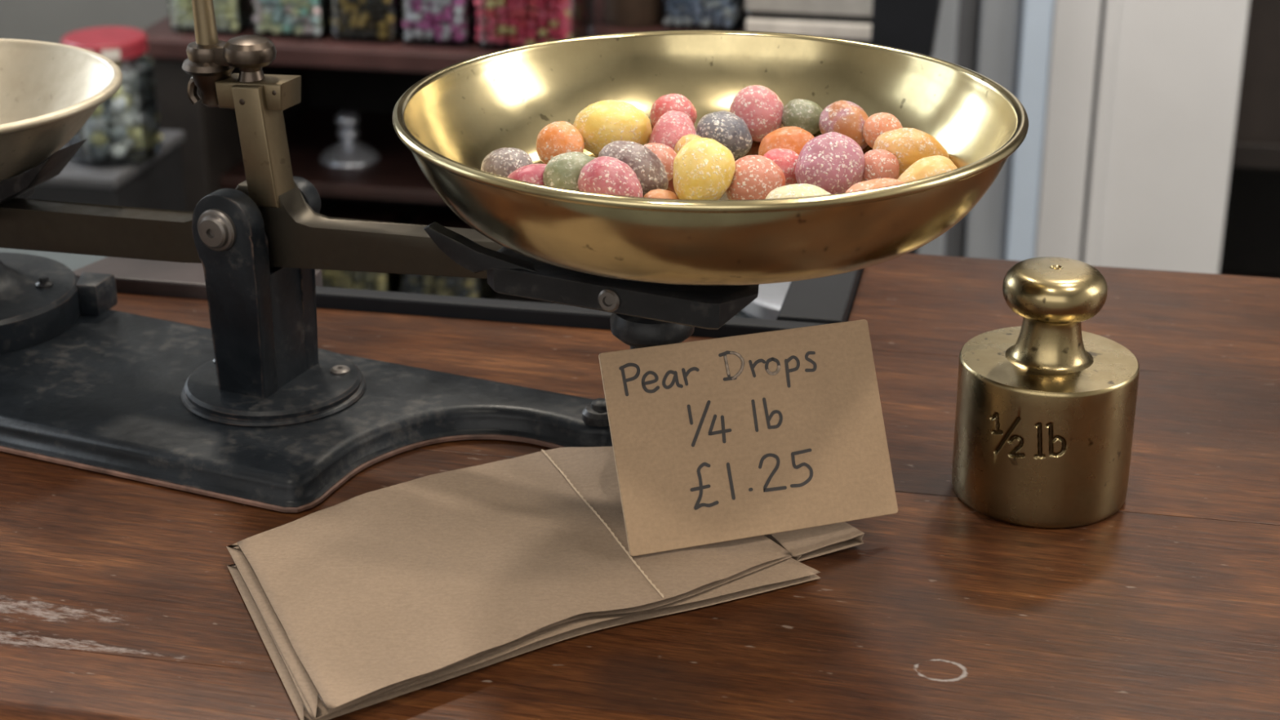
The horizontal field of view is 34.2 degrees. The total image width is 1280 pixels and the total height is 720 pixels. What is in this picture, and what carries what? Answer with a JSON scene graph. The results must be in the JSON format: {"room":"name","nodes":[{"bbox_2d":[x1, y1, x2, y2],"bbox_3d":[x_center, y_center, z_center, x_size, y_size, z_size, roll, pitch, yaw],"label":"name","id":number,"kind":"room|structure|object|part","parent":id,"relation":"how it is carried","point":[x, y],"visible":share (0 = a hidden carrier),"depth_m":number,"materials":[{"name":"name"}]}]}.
{"room":"sweet shop","nodes":[
{"label":"sweet shop","id":0,"kind":"room"},
{"bbox_2d":[0,0,168,125],"bbox_3d":[-0.661,-1.377,2.944,2.210,2.600,0.100,4,23,11],"label":"wall","id":1,"kind":"structure","parent":0,"point":[42,20],"depth_m":3.29,"materials":[{"name":"paint"}]},
{"bbox_2d":[964,0,1105,261],"bbox_3d":[0.557,-1.141,2.376,0.422,2.600,0.060,4,23,11],"label":"wall","id":2,"kind":"structure","parent":0,"point":[1103,1],"depth_m":2.69,"materials":[{"name":"grey paint"}]},
{"bbox_2d":[918,0,959,255],"bbox_3d":[0.376,-1.138,2.370,0.062,2.600,0.025,4,23,11],"label":"trim","id":3,"kind":"structure","parent":2,"relation":"attached to","point":[946,38],"depth_m":2.66,"materials":[{"name":"grey paint"}]},
{"bbox_2d":[944,0,980,257],"bbox_3d":[0.421,-1.138,2.369,0.026,2.600,0.008,4,23,11],"label":"trim","id":4,"kind":"structure","parent":2,"relation":"attached to","point":[969,10],"depth_m":2.67,"materials":[{"name":"grey paint"}]},
{"bbox_2d":[964,0,1024,259],"bbox_3d":[0.460,-1.131,2.352,0.054,2.600,0.030,4,23,11],"label":"trim","id":5,"kind":"structure","parent":2,"relation":"attached to","point":[1001,21],"depth_m":2.66,"materials":[{"name":"grey paint"}]},
{"bbox_2d":[1005,0,1054,261],"bbox_3d":[0.501,-1.121,2.330,0.037,2.600,0.060,4,23,11],"label":"trim","id":6,"kind":"structure","parent":2,"relation":"attached to","point":[1037,17],"depth_m":2.64,"materials":[{"name":"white paint"}]},
{"bbox_2d":[1035,0,1102,260],"bbox_3d":[0.547,-1.117,2.319,0.057,2.600,0.065,4,23,11],"label":"trim","id":7,"kind":"structure","parent":2,"relation":"attached to","point":[1076,23],"depth_m":2.63,"materials":[{"name":"white paint"}]},
{"bbox_2d":[1082,0,1249,274],"bbox_3d":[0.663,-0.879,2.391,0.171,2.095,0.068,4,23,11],"label":"door","id":8,"kind":"structure","parent":2,"relation":"in","point":[1170,71],"depth_m":2.61,"materials":[{"name":"white paint"}]},
{"bbox_3d":[-0.095,0.694,1.415,4.400,0.050,5.200,4,23,11],"label":"floor","id":9,"kind":"structure","parent":0,"visible":0},
{"bbox_2d":[0,248,107,271],"bbox_3d":[-0.725,0.208,1.744,0.770,0.595,0.240,4,23,11],"label":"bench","id":10,"kind":"object","parent":9,"relation":"on","point":[73,261],"visible":0.02,"depth_m":1.67,"materials":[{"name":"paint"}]},
{"bbox_2d":[25,129,186,211],"bbox_3d":[-0.597,0.020,2.290,0.178,0.524,0.178,4,23,11],"label":"box","id":11,"kind":"object","parent":9,"relation":"on","point":[157,183],"visible":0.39,"depth_m":2.14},
{"bbox_2d":[61,26,162,167],"bbox_3d":[-0.546,-0.272,2.143,0.095,0.127,0.095,4,23,11],"label":"jar","id":12,"kind":"object","parent":11,"relation":"on","point":[132,116],"visible":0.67,"depth_m":2.13,"materials":[{"name":"clear glass"}]},
{"bbox_3d":[-0.546,-0.322,2.122,0.086,0.017,0.086,4,23,11],"label":"lid","id":13,"kind":"part","parent":12,"relation":"part of","materials":[{"name":"red plastic"}]},
{"bbox_2d":[142,0,746,304],"bbox_3d":[-0.125,-0.800,2.209,0.820,2.100,0.370,4,23,11],"label":"shelf","id":14,"kind":"object","parent":9,"relation":"on","point":[367,79],"visible":0.06,"depth_m":2.37,"materials":[{"name":"brown wood"}]},
{"bbox_2d":[168,0,252,35],"bbox_3d":[-0.474,-0.453,2.301,0.085,0.168,0.085,4,23,11],"label":"jar","id":15,"kind":"object","parent":14,"relation":"on","point":[233,17],"visible":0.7,"depth_m":2.30,"materials":[{"name":"clear glass"}]},
{"bbox_3d":[-0.482,-0.129,2.567,0.060,0.585,0.350,4,23,11],"label":"panel","id":16,"kind":"part","parent":14,"relation":"part of","materials":[{"name":"brown wood"}]},
{"bbox_2d":[250,0,331,39],"bbox_3d":[-0.379,-0.445,2.283,0.086,0.168,0.085,4,23,11],"label":"jar","id":17,"kind":"object","parent":14,"relation":"on","point":[283,19],"visible":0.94,"depth_m":2.28,"materials":[{"name":"clear glass"}]},
{"bbox_2d":[319,110,379,168],"bbox_3d":[-0.340,-0.262,2.425,0.071,0.058,0.071,4,23,11],"label":"lid","id":18,"kind":"object","parent":14,"relation":"on","point":[348,153],"visible":1,"depth_m":2.41,"materials":[{"name":"clear glass"}]},
{"bbox_3d":[-0.340,-0.273,2.421,0.029,0.033,0.029,4,23,11],"label":"lid knob","id":19,"kind":"part","parent":18,"relation":"part of","materials":[{"name":"glass"}]},
{"bbox_2d":[320,204,402,292],"bbox_3d":[-0.331,-0.124,2.453,0.102,0.093,0.101,4,23,11],"label":"jar","id":20,"kind":"object","parent":14,"relation":"on","point":[384,282],"visible":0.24,"depth_m":2.43,"materials":[{"name":"clear glass"}]},
{"bbox_3d":[-0.331,-0.159,2.438,0.088,0.018,0.088,4,23,11],"label":"lid","id":21,"kind":"part","parent":20,"relation":"part of","materials":[{"name":"brown wood"}]},
{"bbox_3d":[-0.331,-0.116,2.456,0.100,0.075,0.100,4,23,11],"label":"glass","id":22,"kind":"part","parent":20,"relation":"part of","materials":[{"name":"clear glass"}]},
{"bbox_2d":[328,0,401,43],"bbox_3d":[-0.294,-0.437,2.263,0.077,0.168,0.077,4,23,11],"label":"jar","id":23,"kind":"object","parent":14,"relation":"on","point":[381,19],"visible":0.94,"depth_m":2.26,"materials":[{"name":"clear glass"}]},
{"bbox_3d":[-0.070,-0.161,2.645,0.715,0.585,0.020,4,23,11],"label":"panel","id":24,"kind":"part","parent":14,"relation":"part of","materials":[{"name":"brown wood"}]},
{"bbox_2d":[400,0,476,47],"bbox_3d":[-0.214,-0.430,2.247,0.079,0.168,0.079,4,23,11],"label":"jar","id":25,"kind":"object","parent":14,"relation":"on","point":[430,23],"visible":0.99,"depth_m":2.24,"materials":[{"name":"clear glass"}]},
{"bbox_2d":[399,210,496,298],"bbox_3d":[-0.223,-0.116,2.433,0.100,0.093,0.100,4,23,11],"label":"jar","id":26,"kind":"object","parent":14,"relation":"on","point":[473,287],"visible":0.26,"depth_m":2.40,"materials":[{"name":"clear glass"}]},
{"bbox_3d":[-0.223,-0.151,2.418,0.088,0.018,0.088,4,23,11],"label":"lid","id":27,"kind":"part","parent":26,"relation":"part of","materials":[{"name":"brown wood"}]},
{"bbox_3d":[-0.223,-0.107,2.436,0.100,0.075,0.100,4,23,11],"label":"glass","id":28,"kind":"part","parent":26,"relation":"part of","materials":[{"name":"clear glass"}]},
{"bbox_2d":[474,0,594,50],"bbox_3d":[-0.113,-0.427,2.239,0.112,0.168,0.112,4,23,11],"label":"jar","id":29,"kind":"object","parent":14,"relation":"on","point":[498,22],"visible":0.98,"depth_m":2.22,"materials":[{"name":"glass"},{"name":"sugar candy"}]},
{"bbox_2d":[603,0,661,27],"bbox_3d":[-0.008,-0.449,2.324,0.069,0.143,0.069,4,23,11],"label":"canister","id":30,"kind":"object","parent":14,"relation":"on","point":[617,13],"visible":0.99,"depth_m":2.32,"materials":[{"name":"brown wood"}]},
{"bbox_2d":[661,0,750,30],"bbox_3d":[0.075,-0.465,2.317,0.092,0.178,0.092,4,23,11],"label":"jar","id":31,"kind":"object","parent":14,"relation":"on","point":[727,15],"visible":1,"depth_m":2.31,"materials":[{"name":"clear glass"}]},
{"bbox_2d":[744,0,872,43],"bbox_3d":[0.199,-0.406,2.291,0.155,0.090,0.150,4,23,11],"label":"paper tray","id":32,"kind":"object","parent":14,"relation":"on","point":[848,20],"visible":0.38,"depth_m":2.24,"materials":[{"name":"pale grey plastic"}]},
{"bbox_2d":[0,253,1279,719],"bbox_3d":[-0.061,0.431,0.805,2.150,0.906,0.359,4,23,11],"label":"countertop","id":33,"kind":"structure","parent":9,"relation":"on","point":[120,598],"depth_m":0.55,"materials":[{"name":"brown wood"}]},
{"bbox_2d":[0,0,759,512],"bbox_3d":[-0.116,-0.052,0.604,0.341,0.152,0.103,10,24,22],"label":"balance scale","id":34,"kind":"object","parent":33,"relation":"on","point":[247,408],"visible":0.74,"depth_m":0.61,"materials":[{"name":"black metal"}]},
{"bbox_2d":[0,38,122,181],"bbox_3d":[-0.222,-0.073,0.649,0.120,0.026,0.120,5,23,12],"label":"pan","id":35,"kind":"object","parent":34,"relation":"on","point":[49,91],"visible":0.98,"depth_m":0.68,"materials":[{"name":"metal"}]},
{"bbox_3d":[-0.124,-0.107,0.590,0.008,0.039,0.006,15,27,32],"label":"rod","id":36,"kind":"part","parent":34,"relation":"part of","materials":[{"name":"gold metal"}]},
{"bbox_3d":[-0.121,-0.087,0.596,0.023,0.009,0.016,10,24,22],"label":"knob arm","id":37,"kind":"part","parent":34,"relation":"part of","materials":[{"name":"brown metal"}]},
{"bbox_3d":[-0.118,-0.020,0.608,0.022,0.062,0.007,10,24,22],"label":"post","id":38,"kind":"part","parent":34,"relation":"part of","materials":[{"name":"black metal"}]},
{"bbox_3d":[-0.111,-0.085,0.592,0.015,0.014,0.015,10,25,22],"label":"adjusting knob","id":39,"kind":"part","parent":34,"relation":"part of","materials":[{"name":"brown metal"}]},
{"bbox_3d":[-0.114,0.014,0.631,0.321,0.009,0.102,10,24,22],"label":"plate","id":40,"kind":"part","parent":34,"relation":"part of","materials":[{"name":"black metal"}]},
{"bbox_3d":[0.003,-0.003,0.560,0.023,0.048,0.023,10,24,22],"label":"pan stem","id":41,"kind":"part","parent":34,"relation":"part of","materials":[{"name":"black metal"}]},
{"bbox_2d":[391,30,1028,285],"bbox_3d":[0.018,-0.052,0.538,0.161,0.030,0.161,10,24,22],"label":"pan","id":42,"kind":"object","parent":34,"relation":"on","point":[454,117],"visible":0.87,"depth_m":0.54,"materials":[{"name":"gold metal"}]},
{"bbox_2d":[480,147,533,177],"bbox_3d":[-0.035,-0.051,0.553,0.014,0.011,0.012,2,23,5],"label":"candy","id":43,"kind":"object","parent":42,"relation":"on","point":[502,162],"visible":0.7,"depth_m":0.55,"materials":[{"name":"food"}]},
{"bbox_2d":[507,163,546,185],"bbox_3d":[-0.029,-0.045,0.543,0.014,0.012,0.012,-3,23,-6],"label":"candy","id":44,"kind":"object","parent":42,"relation":"on","point":[531,173],"visible":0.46,"depth_m":0.54,"materials":[{"name":"pink food"}]},
{"bbox_2d":[536,120,584,164],"bbox_3d":[-0.022,-0.059,0.573,0.013,0.013,0.013,-19,29,-38],"label":"candy","id":45,"kind":"object","parent":42,"relation":"on","point":[556,138],"visible":0.77,"depth_m":0.57,"materials":[{"name":"orange food"}]},
{"bbox_2d":[542,151,592,191],"bbox_3d":[-0.018,-0.048,0.539,0.014,0.012,0.013,6,23,14],"label":"candy","id":46,"kind":"object","parent":42,"relation":"on","point":[562,171],"visible":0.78,"depth_m":0.53,"materials":[{"name":"food"}]},
{"bbox_2d":[577,155,643,197],"bbox_3d":[-0.007,-0.045,0.532,0.017,0.015,0.015,11,25,25],"label":"candy","id":47,"kind":"object","parent":42,"relation":"on","point":[605,175],"visible":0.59,"depth_m":0.53,"materials":[{"name":"pink food"}]},
{"bbox_2d":[573,100,652,155],"bbox_3d":[-0.008,-0.065,0.580,0.021,0.016,0.019,12,25,26],"label":"candy","id":48,"kind":"object","parent":42,"relation":"on","point":[603,122],"visible":0.83,"depth_m":0.57,"materials":[{"name":"yellow food"}]},
{"bbox_2d":[598,140,668,197],"bbox_3d":[-0.002,-0.050,0.546,0.018,0.015,0.015,11,25,25],"label":"candy","id":49,"kind":"object","parent":42,"relation":"on","point":[650,171],"visible":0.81,"depth_m":0.54,"materials":[{"name":"food"}]},
{"bbox_2d":[644,142,676,181],"bbox_3d":[0.004,-0.053,0.561,0.012,0.011,0.012,-21,30,-40],"label":"candy","id":50,"kind":"object","parent":42,"relation":"on","point":[666,154],"visible":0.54,"depth_m":0.56,"materials":[{"name":"pink food"}]},
{"bbox_2d":[643,188,678,199],"bbox_3d":[0.005,-0.040,0.536,0.010,0.007,0.008,10,25,22],"label":"candy","id":51,"kind":"object","parent":42,"relation":"on","point":[655,193],"visible":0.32,"depth_m":0.53,"materials":[{"name":"orange food"}]},
{"bbox_2d":[648,110,697,150],"bbox_3d":[0.009,-0.060,0.577,0.014,0.017,0.014,-4,23,-10],"label":"candy","id":52,"kind":"object","parent":42,"relation":"on","point":[672,126],"visible":0.57,"depth_m":0.57,"materials":[{"name":"pink food"}]},
{"bbox_2d":[649,93,697,126],"bbox_3d":[0.009,-0.070,0.595,0.013,0.012,0.012,8,24,19],"label":"candy","id":53,"kind":"object","parent":42,"relation":"on","point":[663,104],"visible":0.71,"depth_m":0.59,"materials":[{"name":"red food"}]},
{"bbox_2d":[674,133,702,154],"bbox_3d":[0.014,-0.057,0.570,0.010,0.010,0.010,4,23,9],"label":"candy","id":54,"kind":"object","parent":42,"relation":"on","point":[684,140],"visible":0.27,"depth_m":0.57,"materials":[{"name":"food"}]},
{"bbox_2d":[673,137,735,199],"bbox_3d":[0.016,-0.048,0.536,0.016,0.018,0.016,20,30,40],"label":"candy","id":55,"kind":"object","parent":42,"relation":"on","point":[704,168],"visible":0.88,"depth_m":0.53,"materials":[{"name":"yellow food"}]},
{"bbox_2d":[696,111,752,159],"bbox_3d":[0.024,-0.062,0.580,0.016,0.014,0.014,7,24,16],"label":"candy","id":56,"kind":"object","parent":42,"relation":"on","point":[726,128],"visible":0.66,"depth_m":0.57,"materials":[{"name":"food"}]},
{"bbox_2d":[725,155,785,199],"bbox_3d":[0.030,-0.046,0.540,0.016,0.015,0.015,11,25,24],"label":"candy","id":57,"kind":"object","parent":42,"relation":"on","point":[755,176],"visible":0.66,"depth_m":0.53,"materials":[{"name":"orange food"}]},
{"bbox_2d":[729,84,783,142],"bbox_3d":[0.033,-0.070,0.592,0.016,0.016,0.015,20,30,40],"label":"candy","id":58,"kind":"object","parent":42,"relation":"on","point":[760,108],"visible":0.86,"depth_m":0.59,"materials":[{"name":"pink food"}]},
{"bbox_2d":[763,148,799,185],"bbox_3d":[0.038,-0.051,0.558,0.012,0.011,0.011,11,25,24],"label":"candy","id":59,"kind":"object","parent":42,"relation":"on","point":[786,159],"visible":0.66,"depth_m":0.55,"materials":[{"name":"food"}]},
{"bbox_2d":[758,126,814,155],"bbox_3d":[0.041,-0.057,0.567,0.016,0.014,0.014,-4,23,-11],"label":"candy","id":60,"kind":"object","parent":42,"relation":"on","point":[792,138],"visible":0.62,"depth_m":0.56,"materials":[{"name":"orange food"}]},
{"bbox_2d":[764,183,831,199],"bbox_3d":[0.040,-0.037,0.518,0.019,0.013,0.015,-3,23,-6],"label":"candy","id":61,"kind":"object","parent":42,"relation":"on","point":[795,190],"visible":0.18,"depth_m":0.51,"materials":[{"name":"yellow food"}]},
{"bbox_2d":[782,98,822,134],"bbox_3d":[0.046,-0.069,0.591,0.013,0.010,0.011,11,25,24],"label":"candy","id":62,"kind":"object","parent":42,"relation":"on","point":[805,114],"visible":0.86,"depth_m":0.59,"materials":[{"name":"green food"}]},
{"bbox_2d":[795,132,864,194],"bbox_3d":[0.050,-0.051,0.548,0.018,0.019,0.018,7,24,17],"label":"candy","id":63,"kind":"object","parent":42,"relation":"on","point":[833,162],"visible":0.78,"depth_m":0.54,"materials":[{"name":"pink food"}]},
{"bbox_2d":[818,100,868,149],"bbox_3d":[0.058,-0.065,0.581,0.014,0.014,0.014,19,29,38],"label":"candy","id":64,"kind":"object","parent":42,"relation":"on","point":[847,118],"visible":0.76,"depth_m":0.58,"materials":[{"name":"food"}]},
{"bbox_2d":[845,177,903,192],"bbox_3d":[0.060,-0.040,0.528,0.019,0.012,0.014,-4,23,-10],"label":"candy","id":65,"kind":"object","parent":42,"relation":"on","point":[882,182],"visible":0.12,"depth_m":0.52,"materials":[{"name":"orange food"}]},
{"bbox_2d":[862,149,899,181],"bbox_3d":[0.063,-0.050,0.551,0.011,0.011,0.010,5,23,13],"label":"candy","id":66,"kind":"object","parent":42,"relation":"on","point":[878,163],"visible":0.75,"depth_m":0.55,"materials":[{"name":"orange food"}]},
{"bbox_2d":[862,112,902,148],"bbox_3d":[0.067,-0.063,0.576,0.012,0.011,0.011,10,24,22],"label":"candy","id":67,"kind":"object","parent":42,"relation":"on","point":[877,124],"visible":0.7,"depth_m":0.57,"materials":[{"name":"orange food"}]},
{"bbox_2d":[872,127,949,177],"bbox_3d":[0.073,-0.055,0.558,0.020,0.014,0.015,7,23,15],"label":"candy","id":68,"kind":"object","parent":42,"relation":"on","point":[908,145],"visible":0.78,"depth_m":0.55,"materials":[{"name":"orange food"}]},
{"bbox_2d":[897,155,957,182],"bbox_3d":[0.074,-0.046,0.537,0.018,0.014,0.014,-6,23,-15],"label":"candy","id":69,"kind":"object","parent":42,"relation":"on","point":[931,166],"visible":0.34,"depth_m":0.53,"materials":[{"name":"yellow food"}]},
{"bbox_2d":[226,557,820,719],"bbox_3d":[-0.036,0.055,0.539,0.142,0.004,0.084,-13,26,-28],"label":"paper bag","id":70,"kind":"object","parent":33,"relation":"on","point":[789,571],"visible":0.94,"depth_m":0.51,"materials":[{"name":"brown paper"}]},
{"bbox_2d":[226,446,792,719],"bbox_3d":[-0.042,0.049,0.539,0.138,0.009,0.094,-15,27,-32],"label":"paper bag","id":71,"kind":"object","parent":70,"relation":"on","point":[366,595],"visible":0.95,"depth_m":0.53,"materials":[{"name":"brown paper"}]},
{"bbox_2d":[598,319,897,555],"bbox_3d":[0.029,0.020,0.550,0.076,0.048,0.027,-8,24,-18],"label":"price card","id":72,"kind":"object","parent":71,"relation":"on","point":[716,440],"visible":1,"depth_m":0.55,"materials":[{"name":"brown cardboard"}]},
{"bbox_2d":[763,521,864,561],"bbox_3d":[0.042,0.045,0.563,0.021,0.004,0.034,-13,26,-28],"label":"paper bag","id":73,"kind":"object","parent":33,"relation":"on","point":[805,544],"visible":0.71,"depth_m":0.55,"materials":[{"name":"brown paper"}]},
{"bbox_2d":[951,256,1139,528],"bbox_3d":[0.113,0.006,0.575,0.049,0.067,0.049,0,23,0],"label":"weight","id":74,"kind":"object","parent":33,"relation":"on","point":[1046,406],"visible":1,"depth_m":0.56,"materials":[{"name":"gold metal"}]},
{"bbox_3d":[0.113,-0.013,0.567,0.028,0.026,0.028,0,23,0],"label":"weight knob","id":75,"kind":"part","parent":74,"relation":"part of","materials":[{"name":"gold metal"}]},
{"bbox_2d":[871,0,942,253],"bbox_3d":[0.265,-0.174,2.135,0.065,1.000,0.060,4,23,11],"label":"post","id":76,"kind":"object","parent":9,"relation":"on","point":[911,25],"visible":0.14,"depth_m":2.04,"materials":[{"name":"paint"}]},
{"bbox_2d":[1218,0,1279,278],"bbox_3d":[1.293,-1.034,2.640,0.920,2.200,0.408,4,23,11],"label":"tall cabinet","id":77,"kind":"object","parent":9,"relation":"on","point":[1251,243],"visible":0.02,"depth_m":2.83,"materials":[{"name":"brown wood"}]},
{"bbox_3d":[1.293,-0.321,2.937,0.920,0.035,0.408,4,23,11],"label":"rail","id":78,"kind":"part","parent":77,"relation":"part of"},
{"bbox_3d":[1.294,-1.188,2.581,0.920,1.870,0.400,4,23,11],"label":"panel","id":79,"kind":"part","parent":77,"relation":"part of","materials":[{"name":"brown wood"}]},
{"bbox_3d":[0.093,0.362,1.191,0.180,0.735,0.140,4,23,11],"label":"stand","id":80,"kind":"object","parent":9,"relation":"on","visible":0},
{"bbox_2d":[733,281,791,319],"bbox_3d":[0.091,-0.009,1.040,0.105,0.067,0.105,4,23,11],"label":"paper","id":81,"kind":"object","parent":80,"relation":"on","point":[767,304],"visible":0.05,"depth_m":1.00,"materials":[{"name":"white paper"}]},
{"bbox_3d":[0.091,-0.006,1.041,0.105,0.060,0.105,4,23,11],"label":"glass","id":82,"kind":"part","parent":81,"relation":"part of","materials":[{"name":"grey"}]}
]}

